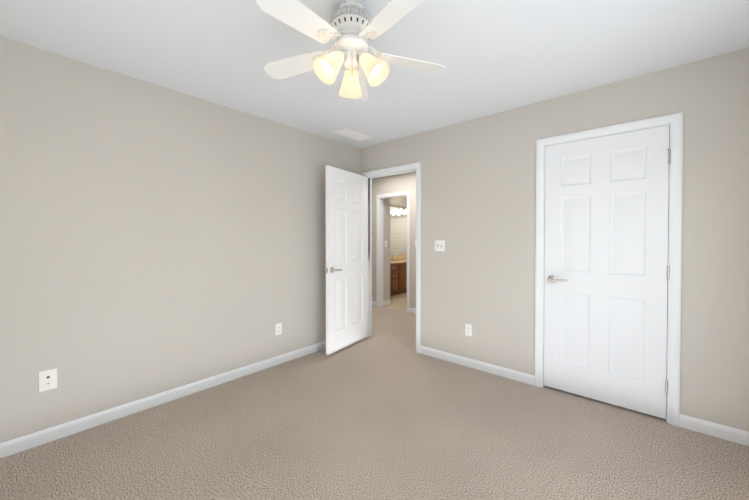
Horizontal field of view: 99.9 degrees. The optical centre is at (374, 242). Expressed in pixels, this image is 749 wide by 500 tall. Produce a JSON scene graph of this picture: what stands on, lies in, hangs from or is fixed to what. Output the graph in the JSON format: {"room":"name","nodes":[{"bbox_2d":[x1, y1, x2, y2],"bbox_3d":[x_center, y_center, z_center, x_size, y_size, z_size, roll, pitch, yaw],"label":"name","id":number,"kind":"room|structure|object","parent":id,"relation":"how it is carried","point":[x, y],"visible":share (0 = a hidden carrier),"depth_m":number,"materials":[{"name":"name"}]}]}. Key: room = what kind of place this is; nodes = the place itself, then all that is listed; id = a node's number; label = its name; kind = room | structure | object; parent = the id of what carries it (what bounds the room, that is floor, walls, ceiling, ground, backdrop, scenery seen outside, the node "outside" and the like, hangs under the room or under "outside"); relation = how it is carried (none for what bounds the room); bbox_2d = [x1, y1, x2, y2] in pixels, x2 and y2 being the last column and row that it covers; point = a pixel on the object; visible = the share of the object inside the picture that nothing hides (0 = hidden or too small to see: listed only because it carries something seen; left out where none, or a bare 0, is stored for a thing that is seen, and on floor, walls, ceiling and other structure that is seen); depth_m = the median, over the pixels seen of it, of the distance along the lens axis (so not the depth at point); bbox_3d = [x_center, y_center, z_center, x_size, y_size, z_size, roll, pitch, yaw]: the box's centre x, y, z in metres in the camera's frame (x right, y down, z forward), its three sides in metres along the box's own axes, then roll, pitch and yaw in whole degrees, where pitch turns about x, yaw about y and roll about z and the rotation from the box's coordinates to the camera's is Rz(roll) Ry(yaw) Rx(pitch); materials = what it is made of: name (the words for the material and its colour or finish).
{"room":"empty bedroom","nodes":[
{"label":"empty bedroom","id":0,"kind":"room"},
{"bbox_2d":[0,36,360,442],"bbox_3d":[-1.416,0.017,2.737,0.120,2.420,3.860,1,1,41],"label":"wall","id":1,"kind":"structure","parent":0,"point":[155,239],"depth_m":2.29,"materials":[{"name":"paint"}]},
{"bbox_2d":[39,368,56,391],"bbox_3d":[-2.023,0.853,1.952,0.014,0.125,0.080,1,1,41],"label":"outlet plate","id":2,"kind":"object","parent":1,"relation":"attached to","point":[47,379],"visible":1,"depth_m":1.95,"materials":[{"name":"white plastic"}]},
{"bbox_2d":[0,341,325,457],"bbox_3d":[-1.366,1.186,2.709,0.013,0.083,3.620,1,1,41],"label":"baseboard","id":3,"kind":"structure","parent":1,"relation":"attached to","point":[53,433],"depth_m":2.29,"materials":[{"name":"white wood"}]},
{"bbox_2d":[275,323,281,334],"bbox_3d":[-0.964,0.869,3.167,0.008,0.115,0.070,1,1,41],"label":"electrical outlet","id":4,"kind":"object","parent":1,"relation":"attached to","point":[278,328],"visible":1,"depth_m":3.16,"materials":[{"name":"white plastic"}]},
{"bbox_2d":[0,306,748,499],"bbox_3d":[-0.431,1.250,2.858,5.824,0.050,5.315,1,1,41],"label":"floor","id":5,"kind":"structure","parent":0,"point":[369,418],"depth_m":1.92,"materials":[{"name":"beige carpet"}]},
{"bbox_2d":[0,0,748,147],"bbox_3d":[0.392,-1.259,3.993,6.124,0.100,8.155,1,1,41],"label":"ceiling","id":6,"kind":"structure","parent":0,"point":[494,56],"depth_m":1.91,"materials":[{"name":"white paint"}]},
{"bbox_2d":[256,0,444,100],"bbox_3d":[-0.132,-0.975,1.556,0.982,0.406,0.956,1,1,41],"label":"fan","id":7,"kind":"object","parent":6,"relation":"hanging from","point":[352,27],"visible":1,"depth_m":1.52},
{"bbox_2d":[333,128,371,141],"bbox_3d":[-0.236,-1.200,3.522,0.210,0.006,0.418,1,1,41],"label":"ceiling vent","id":8,"kind":"object","parent":6,"relation":"in","point":[352,134],"visible":1,"depth_m":3.49,"materials":[{"name":"white metal"}]},
{"bbox_2d":[383,198,389,305],"bbox_3d":[-0.199,-0.015,6.367,1.150,2.450,0.215,1,1,41],"label":"wall","id":9,"kind":"structure","parent":0,"point":[386,250],"depth_m":5.99,"materials":[{"name":"paint"}]},
{"bbox_2d":[372,171,415,308],"bbox_3d":[1.308,0.490,4.835,5.824,3.420,0.115,1,1,41],"label":"wall","id":10,"kind":"structure","parent":0,"point":[403,182],"depth_m":5.46,"materials":[{"name":"paint"}]},
{"bbox_2d":[376,191,409,311],"bbox_3d":[0.360,0.156,5.661,0.744,2.067,0.150,1,1,41],"label":"door frame","id":11,"kind":"structure","parent":10,"relation":"attached to","point":[407,193],"depth_m":5.82,"materials":[{"name":"white wood"}]},
{"bbox_2d":[409,308,415,313],"bbox_3d":[1.398,1.160,4.681,2.126,0.083,0.012,1,1,41],"label":"baseboard","id":12,"kind":"structure","parent":10,"relation":"attached to","point":[411,310],"depth_m":5.33,"materials":[{"name":"white wood"}]},
{"bbox_2d":[384,292,406,310],"bbox_3d":[0.891,1.216,7.120,2.800,0.050,2.840,1,1,41],"label":"floor","id":13,"kind":"structure","parent":0,"point":[398,301],"depth_m":6.42,"materials":[{"name":"tile"}]},
{"bbox_2d":[390,262,406,295],"bbox_3d":[0.618,0.824,7.606,0.580,0.720,1.620,1,1,41],"label":"bathroom vanity","id":14,"kind":"object","parent":13,"relation":"on","point":[398,274],"depth_m":7.14,"materials":[{"name":"brown wood"}]},
{"bbox_2d":[390,258,406,261],"bbox_3d":[0.601,0.446,7.604,0.552,0.035,1.622,1,1,41],"label":"countertop","id":15,"kind":"structure","parent":14,"relation":"on","point":[391,259],"depth_m":7.61,"materials":[{"name":"beige stone"}]},
{"bbox_2d":[390,197,406,255],"bbox_3d":[0.261,-0.032,7.705,0.100,2.450,2.405,1,1,41],"label":"wall","id":16,"kind":"structure","parent":0,"point":[400,201],"depth_m":8.02,"materials":[{"name":"paint"}]},
{"bbox_2d":[390,211,406,254],"bbox_3d":[0.397,-0.233,7.773,0.010,1.090,1.560,1,1,41],"label":"bathroom mirror","id":17,"kind":"object","parent":16,"relation":"attached to","point":[398,232],"visible":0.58,"depth_m":8.01,"materials":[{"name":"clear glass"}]},
{"bbox_2d":[390,205,406,213],"bbox_3d":[0.649,-0.844,7.916,0.191,0.192,0.600,1,1,41],"label":"sconce","id":18,"kind":"object","parent":16,"relation":"attached to","point":[400,207],"visible":0.85,"depth_m":7.87,"materials":[{"name":"white glass"}]},
{"bbox_2d":[390,254,406,257],"bbox_3d":[0.401,0.377,7.778,0.020,0.100,1.622,1,1,41],"label":"backsplash","id":19,"kind":"structure","parent":16,"relation":"attached to","point":[397,256],"depth_m":8.03,"materials":[{"name":"beige stone"}]},
{"bbox_2d":[361,47,748,431],"bbox_3d":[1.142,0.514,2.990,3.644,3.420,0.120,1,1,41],"label":"wall","id":20,"kind":"structure","parent":0,"point":[478,195],"depth_m":2.58,"materials":[{"name":"paint"}]},
{"bbox_2d":[325,165,367,354],"bbox_3d":[-0.289,0.188,3.651,0.218,2.015,0.769,1,1,41],"label":"bedroom door","id":21,"kind":"structure","parent":20,"relation":"in","point":[346,269],"depth_m":3.60,"materials":[{"name":"white wood"}]},
{"bbox_2d":[361,162,420,352],"bbox_3d":[0.213,0.162,3.799,0.894,2.102,0.155,1,1,41],"label":"door frame","id":22,"kind":"structure","parent":20,"relation":"attached to","point":[417,165],"depth_m":3.55,"materials":[{"name":"white wood"}]},
{"bbox_2d":[435,240,444,250],"bbox_3d":[0.680,0.032,3.297,0.116,0.115,0.017,1,1,41],"label":"bedroom light switch","id":23,"kind":"object","parent":20,"relation":"attached to","point":[439,245],"visible":1,"depth_m":3.30,"materials":[{"name":"white plastic"}]},
{"bbox_2d":[465,324,471,335],"bbox_3d":[0.926,0.860,3.099,0.070,0.115,0.008,1,1,41],"label":"electrical outlet","id":24,"kind":"object","parent":20,"relation":"attached to","point":[468,329],"visible":1,"depth_m":3.10,"materials":[{"name":"white plastic"}]},
{"bbox_2d":[420,346,534,385],"bbox_3d":[0.942,1.181,3.086,1.158,0.083,0.012,1,1,41],"label":"baseboard","id":25,"kind":"structure","parent":20,"relation":"attached to","point":[486,367],"depth_m":3.01,"materials":[{"name":"white wood"}]},
{"bbox_2d":[544,125,670,418],"bbox_3d":[1.730,0.203,2.417,0.779,2.015,0.161,1,1,41],"label":"closet door","id":26,"kind":"structure","parent":20,"relation":"in","point":[606,272],"depth_m":2.37,"materials":[{"name":"white wood"}]},
{"bbox_2d":[535,112,682,426],"bbox_3d":[1.758,0.203,2.448,0.802,2.056,0.121,1,1,41],"label":"door frame","id":27,"kind":"structure","parent":20,"relation":"attached to","point":[668,248],"depth_m":2.18,"materials":[{"name":"white wood"}]},
{"bbox_2d":[679,414,748,445],"bbox_3d":[2.210,1.195,1.977,0.423,0.083,0.012,1,1,41],"label":"baseboard","id":28,"kind":"structure","parent":20,"relation":"attached to","point":[735,435],"depth_m":2.01,"materials":[{"name":"white wood"}]}
]}

